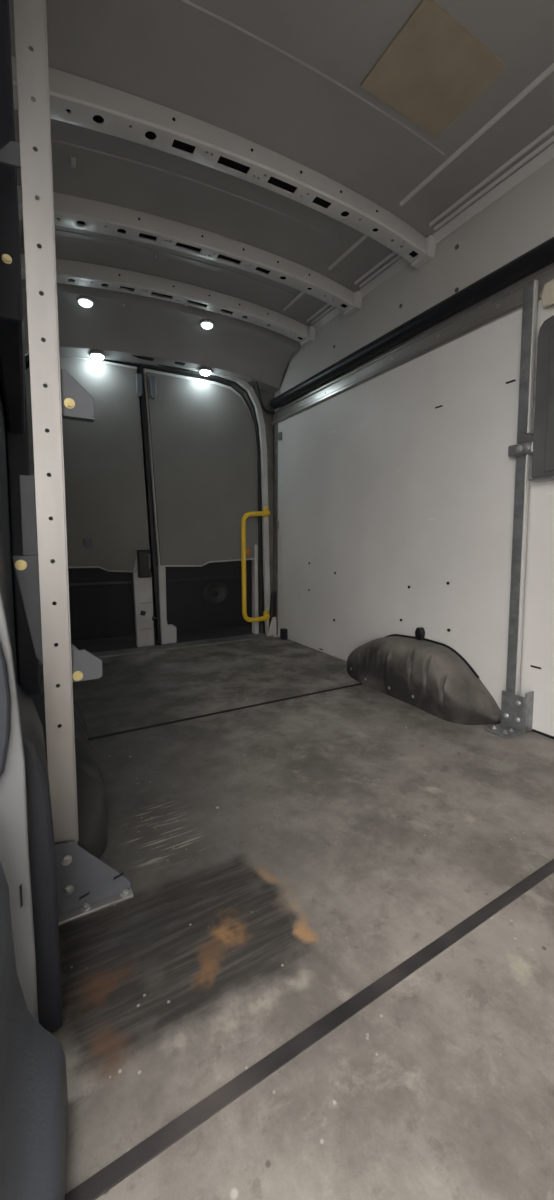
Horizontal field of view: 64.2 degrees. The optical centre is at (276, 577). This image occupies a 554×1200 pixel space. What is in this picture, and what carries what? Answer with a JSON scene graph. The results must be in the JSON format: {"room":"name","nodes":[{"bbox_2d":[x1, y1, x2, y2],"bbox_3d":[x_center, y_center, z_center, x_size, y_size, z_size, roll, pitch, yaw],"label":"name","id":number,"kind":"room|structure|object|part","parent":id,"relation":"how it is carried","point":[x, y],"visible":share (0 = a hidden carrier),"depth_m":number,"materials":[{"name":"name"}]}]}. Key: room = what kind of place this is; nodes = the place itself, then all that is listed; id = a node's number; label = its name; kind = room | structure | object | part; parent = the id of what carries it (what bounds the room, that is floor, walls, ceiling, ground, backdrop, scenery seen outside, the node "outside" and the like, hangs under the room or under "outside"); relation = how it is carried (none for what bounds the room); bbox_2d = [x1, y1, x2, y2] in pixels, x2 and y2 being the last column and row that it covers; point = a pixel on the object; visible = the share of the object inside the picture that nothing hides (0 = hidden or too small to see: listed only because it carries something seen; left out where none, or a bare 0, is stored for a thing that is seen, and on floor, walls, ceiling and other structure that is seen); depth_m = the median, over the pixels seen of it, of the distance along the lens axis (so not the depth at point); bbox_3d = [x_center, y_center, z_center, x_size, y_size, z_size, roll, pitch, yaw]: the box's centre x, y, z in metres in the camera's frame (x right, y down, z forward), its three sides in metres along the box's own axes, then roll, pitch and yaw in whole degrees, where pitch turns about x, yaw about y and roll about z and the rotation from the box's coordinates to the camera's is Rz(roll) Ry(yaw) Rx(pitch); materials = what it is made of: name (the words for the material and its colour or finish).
{"room":"vehicle interior","nodes":[
{"label":"vehicle interior","id":0,"kind":"room"},
{"bbox_2d":[0,379,17,682],"bbox_3d":[-0.604,-0.359,0.899,0.056,2.025,3.555,-3,5,-29],"label":"wall","id":1,"kind":"structure","parent":0,"point":[4,490],"depth_m":1.30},
{"bbox_2d":[0,0,24,433],"bbox_3d":[-0.724,-0.897,1.182,0.052,0.801,0.986,-3,5,-29],"label":"trim","id":2,"kind":"structure","parent":1,"relation":"attached to","point":[11,301],"depth_m":0.79,"materials":[{"name":"black plastic"}]},
{"bbox_2d":[0,588,37,1020],"bbox_3d":[-0.389,0.242,0.515,0.167,0.836,0.027,-3,5,-29],"label":"panel","id":3,"kind":"object","parent":1,"relation":"attached to","point":[14,848],"visible":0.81,"depth_m":0.55,"materials":[{"name":"grey plastic"}]},
{"bbox_2d":[4,323,39,694],"bbox_3d":[-1.185,-0.409,2.043,0.074,1.881,0.882,-3,5,-29],"label":"trim","id":4,"kind":"structure","parent":1,"relation":"attached to","point":[17,445],"depth_m":1.67,"materials":[{"name":"black plastic"}]},
{"bbox_2d":[0,495,62,1032],"bbox_3d":[-0.428,-0.317,0.605,0.161,1.935,0.202,-3,5,-29],"label":"trim","id":5,"kind":"structure","parent":1,"relation":"attached to","point":[41,842],"depth_m":0.61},
{"bbox_2d":[0,862,67,1199],"bbox_3d":[-0.161,0.483,0.169,0.187,0.414,0.742,-3,5,-29],"label":"trim","id":6,"kind":"structure","parent":1,"relation":"attached to","point":[33,1074],"depth_m":0.47,"materials":[{"name":"plastic"}]},
{"bbox_2d":[25,351,275,652],"bbox_3d":[-0.754,-0.594,2.855,1.890,2.205,0.184,-3,5,-29],"label":"door frame","id":7,"kind":"structure","parent":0,"point":[262,421],"depth_m":3.20,"materials":[{"name":"metal"}]},
{"bbox_2d":[26,356,155,650],"bbox_3d":[-1.124,-0.429,2.681,0.775,1.794,0.119,-3,5,-29],"label":"door","id":8,"kind":"structure","parent":7,"relation":"in","point":[111,602],"depth_m":2.73,"materials":[{"name":"grey metal"}]},
{"bbox_3d":[-1.148,-0.659,2.653,0.724,1.258,0.014,-3,5,-29],"label":"lining panel","id":9,"kind":"part","parent":8,"relation":"part of","materials":[{"name":"grey plastic"}]},
{"bbox_3d":[-1.154,-0.665,2.677,0.738,1.287,0.036,-3,5,-29],"label":"frame","id":10,"kind":"part","parent":8,"relation":"part of","materials":[{"name":"grey metal"}]},
{"bbox_3d":[-1.145,-0.216,2.680,0.045,0.050,0.006,-3,5,-29],"label":"blanking plate","id":11,"kind":"part","parent":8,"relation":"part of","materials":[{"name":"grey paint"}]},
{"bbox_3d":[-0.818,-0.104,2.823,0.020,0.099,0.016,-3,5,-29],"label":"latch lever","id":12,"kind":"part","parent":8,"relation":"part of","materials":[{"name":"grey paint"}]},
{"bbox_2d":[89,351,104,359],"bbox_3d":[-1.044,-1.284,2.568,0.086,0.027,0.086,-3,5,-29],"label":"ceiling lamp","id":13,"kind":"object","parent":7,"relation":"attached to","point":[95,355],"visible":1,"depth_m":2.54,"materials":[{"name":"white plastic"}]},
{"bbox_2d":[39,633,273,665],"bbox_3d":[-0.747,0.471,2.903,1.593,0.039,0.126,-3,5,-29],"label":"trim","id":14,"kind":"structure","parent":7,"relation":"attached to","point":[112,653],"depth_m":2.93,"materials":[{"name":"metal"}]},
{"bbox_2d":[22,279,299,393],"bbox_3d":[-0.652,-1.412,2.624,1.638,0.357,0.405,-3,5,-29],"label":"trim","id":15,"kind":"structure","parent":7,"relation":"attached to","point":[145,330],"depth_m":2.61,"materials":[{"name":"paint"}]},
{"bbox_2d":[77,296,93,307],"bbox_3d":[-0.995,-1.426,2.294,0.086,0.027,0.086,-3,5,-29],"label":"ceiling lamp","id":16,"kind":"object","parent":15,"relation":"attached to","point":[84,301],"visible":1,"depth_m":2.27,"materials":[{"name":"white plastic"}]},
{"bbox_2d":[200,320,213,328],"bbox_3d":[-0.415,-1.494,2.617,0.086,0.027,0.086,-3,5,-29],"label":"ceiling lamp","id":17,"kind":"object","parent":15,"relation":"attached to","point":[206,324],"visible":1,"depth_m":2.60,"materials":[{"name":"white plastic"}]},
{"bbox_2d":[137,366,259,644],"bbox_3d":[-0.488,-0.461,3.058,0.878,1.794,0.086,-3,5,-29],"label":"door","id":18,"kind":"structure","parent":7,"relation":"in","point":[199,443],"depth_m":3.02,"materials":[{"name":"grey paint"}]},
{"bbox_3d":[-0.497,-0.708,3.045,0.804,1.262,0.036,-3,5,-29],"label":"frame","id":19,"kind":"part","parent":18,"relation":"part of","materials":[{"name":"grey metal"}]},
{"bbox_3d":[-0.485,-0.702,3.025,0.781,1.230,0.014,-3,5,-29],"label":"lining panel","id":20,"kind":"part","parent":18,"relation":"part of","materials":[{"name":"grey plastic"}]},
{"bbox_3d":[-0.162,0.087,3.290,0.034,0.664,0.054,-3,5,-29],"label":"edge frame","id":21,"kind":"part","parent":18,"relation":"part of","materials":[{"name":"grey metal"}]},
{"bbox_2d":[199,368,211,375],"bbox_3d":[-0.468,-1.341,2.890,0.086,0.027,0.086,-3,5,-29],"label":"ceiling lamp","id":22,"kind":"object","parent":7,"relation":"attached to","point":[204,371],"visible":1,"depth_m":2.87,"materials":[{"name":"white plastic"}]},
{"bbox_2d":[241,507,269,621],"bbox_3d":[-0.140,-0.091,3.143,0.258,0.836,0.061,-5,7,-43],"label":"handle","id":23,"kind":"object","parent":7,"relation":"attached to","point":[265,513],"visible":1,"depth_m":3.08,"materials":[{"name":"yellow paint"}]},
{"bbox_2d":[255,381,274,414],"bbox_3d":[-0.115,-1.286,3.078,0.225,0.260,0.026,-3,6,-33],"label":"loose cable","id":24,"kind":"object","parent":7,"relation":"hanging from","point":[256,382],"visible":0.87,"depth_m":3.07,"materials":[{"name":"black plastic"}]},
{"bbox_2d":[9,0,553,331],"bbox_3d":[0.107,-1.427,1.254,1.782,0.132,3.627,-3,5,-29],"label":"ceiling","id":25,"kind":"structure","parent":0,"point":[285,77],"depth_m":1.45,"materials":[{"name":"paint"}]},
{"bbox_2d":[20,254,314,346],"bbox_3d":[-0.507,-1.481,2.369,1.647,0.177,0.124,-3,5,-29],"label":"bow","id":26,"kind":"object","parent":25,"relation":"attached to","point":[71,272],"visible":0.92,"depth_m":2.33,"materials":[{"name":"paint"}]},
{"bbox_2d":[17,185,361,315],"bbox_3d":[-0.292,-1.449,1.990,1.647,0.177,0.124,-3,5,-29],"label":"bow","id":27,"kind":"object","parent":25,"relation":"attached to","point":[70,211],"visible":0.96,"depth_m":1.93,"materials":[{"name":"paint"}]},
{"bbox_2d":[11,55,435,268],"bbox_3d":[-0.052,-1.414,1.566,1.647,0.177,0.124,-3,5,-29],"label":"bow","id":28,"kind":"object","parent":25,"relation":"attached to","point":[75,100],"visible":0.93,"depth_m":1.47,"materials":[{"name":"paint"}]},
{"bbox_2d":[360,0,506,137],"bbox_3d":[0.454,-1.471,1.296,0.327,0.015,0.252,-3,5,-29],"label":"pad","id":29,"kind":"object","parent":25,"relation":"attached to","point":[434,67],"visible":1,"depth_m":1.28,"materials":[{"name":"beige fabric"}]},
{"bbox_2d":[39,636,553,1199],"bbox_3d":[0.155,0.605,1.356,1.692,0.027,3.465,-3,5,-29],"label":"floor","id":30,"kind":"structure","parent":0,"point":[280,859],"depth_m":0.78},
{"bbox_2d":[0,0,132,925],"bbox_3d":[-0.379,-0.318,0.778,0.181,1.908,0.068,-3,5,-29],"label":"upright","id":31,"kind":"object","parent":30,"relation":"on","point":[86,885],"visible":0.96,"depth_m":0.77,"materials":[{"name":"metal"}]},
{"bbox_3d":[-0.440,-0.692,0.717,0.044,0.042,0.005,-3,5,-29],"label":"gusset plate","id":32,"kind":"part","parent":31,"relation":"part of","materials":[{"name":"grey paint"}]},
{"bbox_3d":[-0.437,0.060,0.777,0.042,0.199,0.005,-3,5,-29],"label":"gusset plate","id":33,"kind":"part","parent":31,"relation":"part of","materials":[{"name":"grey paint"}]},
{"bbox_3d":[-0.433,-0.108,0.772,0.025,0.139,0.005,-3,5,-29],"label":"gusset plate","id":34,"kind":"part","parent":31,"relation":"part of","materials":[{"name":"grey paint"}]},
{"bbox_3d":[-0.405,-0.321,0.771,0.044,1.899,0.027,-3,5,-29],"label":"post","id":35,"kind":"part","parent":31,"relation":"part of","materials":[{"name":"metal"}]},
{"bbox_3d":[-0.369,-0.332,0.795,0.073,0.078,0.005,-3,5,-29],"label":"gusset plate","id":36,"kind":"part","parent":31,"relation":"part of","materials":[{"name":"grey paint"}]},
{"bbox_3d":[-0.369,0.160,0.836,0.072,0.072,0.005,-3,5,-29],"label":"gusset plate","id":37,"kind":"part","parent":31,"relation":"part of","materials":[{"name":"grey paint"}]},
{"bbox_3d":[-0.354,0.559,0.851,0.137,0.138,0.006,-3,5,-29],"label":"foot plate","id":38,"kind":"part","parent":31,"relation":"part of","materials":[{"name":"grey paint"}]},
{"bbox_2d":[29,693,107,858],"bbox_3d":[-0.658,0.470,1.297,0.194,0.253,0.968,-3,5,-29],"label":"wheel arch cover","id":39,"kind":"object","parent":30,"relation":"on","point":[91,800],"visible":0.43,"depth_m":1.02,"materials":[{"name":"rubber"}]},
{"bbox_2d":[88,683,361,739],"bbox_3d":[-0.134,0.551,1.869,1.642,0.006,0.018,-3,5,-29],"label":"floor strip","id":40,"kind":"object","parent":30,"relation":"on","point":[244,707],"depth_m":1.80,"materials":[{"name":"black rubber"}]},
{"bbox_2d":[65,859,553,1199],"bbox_3d":[0.435,0.634,0.860,1.639,0.006,0.022,-3,6,-31],"label":"trim","id":41,"kind":"structure","parent":30,"relation":"on","point":[95,1186],"depth_m":0.60,"materials":[{"name":"black rubber"}]},
{"bbox_2d":[347,627,500,724],"bbox_3d":[0.569,0.381,2.077,0.194,0.302,0.968,-3,5,-29],"label":"wheel arch cover","id":42,"kind":"object","parent":30,"relation":"on","point":[430,676],"visible":0.99,"depth_m":1.86,"materials":[{"name":"rubber"}]},
{"bbox_3d":[0.667,0.260,2.058,0.032,0.058,0.038,-3,5,-29],"label":"knob","id":43,"kind":"part","parent":42,"relation":"part of","materials":[{"name":"black plastic"}]},
{"bbox_3d":[0.671,0.336,2.078,0.011,0.114,0.635,-3,5,-29],"label":"rim trim","id":44,"kind":"part","parent":42,"relation":"part of","materials":[{"name":"black plastic"}]},
{"bbox_2d":[484,280,538,738],"bbox_3d":[0.854,-0.228,1.578,0.145,1.598,0.111,-3,5,-29],"label":"upright","id":45,"kind":"object","parent":30,"relation":"on","point":[516,710],"visible":0.98,"depth_m":1.60,"materials":[{"name":"metal"}]},
{"bbox_3d":[0.887,-0.239,1.612,0.014,1.577,0.040,-3,5,-29],"label":"post","id":46,"kind":"part","parent":45,"relation":"part of","materials":[{"name":"metal"}]},
{"bbox_2d":[273,159,553,738],"bbox_3d":[0.854,-0.445,1.716,0.090,2.061,3.555,-3,5,-29],"label":"wall","id":47,"kind":"structure","parent":0,"point":[393,493],"depth_m":2.00,"materials":[{"name":"white plastic"}]},
{"bbox_3d":[0.000,-0.384,3.214,0.014,0.054,0.036,-3,5,-29],"label":"catch plate","id":48,"kind":"part","parent":47,"relation":"part of","materials":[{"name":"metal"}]},
{"bbox_3d":[0.022,-1.000,3.123,0.014,0.054,0.036,-3,5,-29],"label":"catch plate","id":49,"kind":"part","parent":47,"relation":"part of","materials":[{"name":"metal"}]},
{"bbox_2d":[270,237,553,408],"bbox_3d":[0.839,-1.103,1.612,0.071,0.071,3.483,-3,5,-29],"label":"rail","id":50,"kind":"object","parent":47,"relation":"attached to","point":[541,256],"visible":1,"depth_m":1.86,"materials":[{"name":"black metal"}]},
{"bbox_2d":[272,266,553,424],"bbox_3d":[0.844,-1.025,1.663,0.022,0.090,3.555,-3,5,-29],"label":"rail","id":51,"kind":"object","parent":47,"relation":"attached to","point":[509,301],"visible":0.91,"depth_m":1.96,"materials":[{"name":"metal"}]},
{"bbox_2d":[541,279,553,307],"bbox_3d":[0.932,-0.955,1.470,0.018,0.085,0.099,-3,5,-29],"label":"block","id":52,"kind":"object","parent":51,"relation":"attached to","point":[547,297],"visible":1,"depth_m":1.49,"materials":[{"name":"beige"}]},
{"bbox_2d":[529,315,553,481],"bbox_3d":[0.999,-0.595,1.377,0.056,0.540,0.378,-3,5,-29],"label":"locker","id":53,"kind":"object","parent":47,"relation":"attached to","point":[543,433],"visible":1,"depth_m":1.50,"materials":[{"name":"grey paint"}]},
{"bbox_3d":[0.994,-0.595,1.345,0.009,0.495,0.328,-3,5,-29],"label":"plate","id":54,"kind":"part","parent":53,"relation":"part of","materials":[{"name":"grey paint"}]}
]}

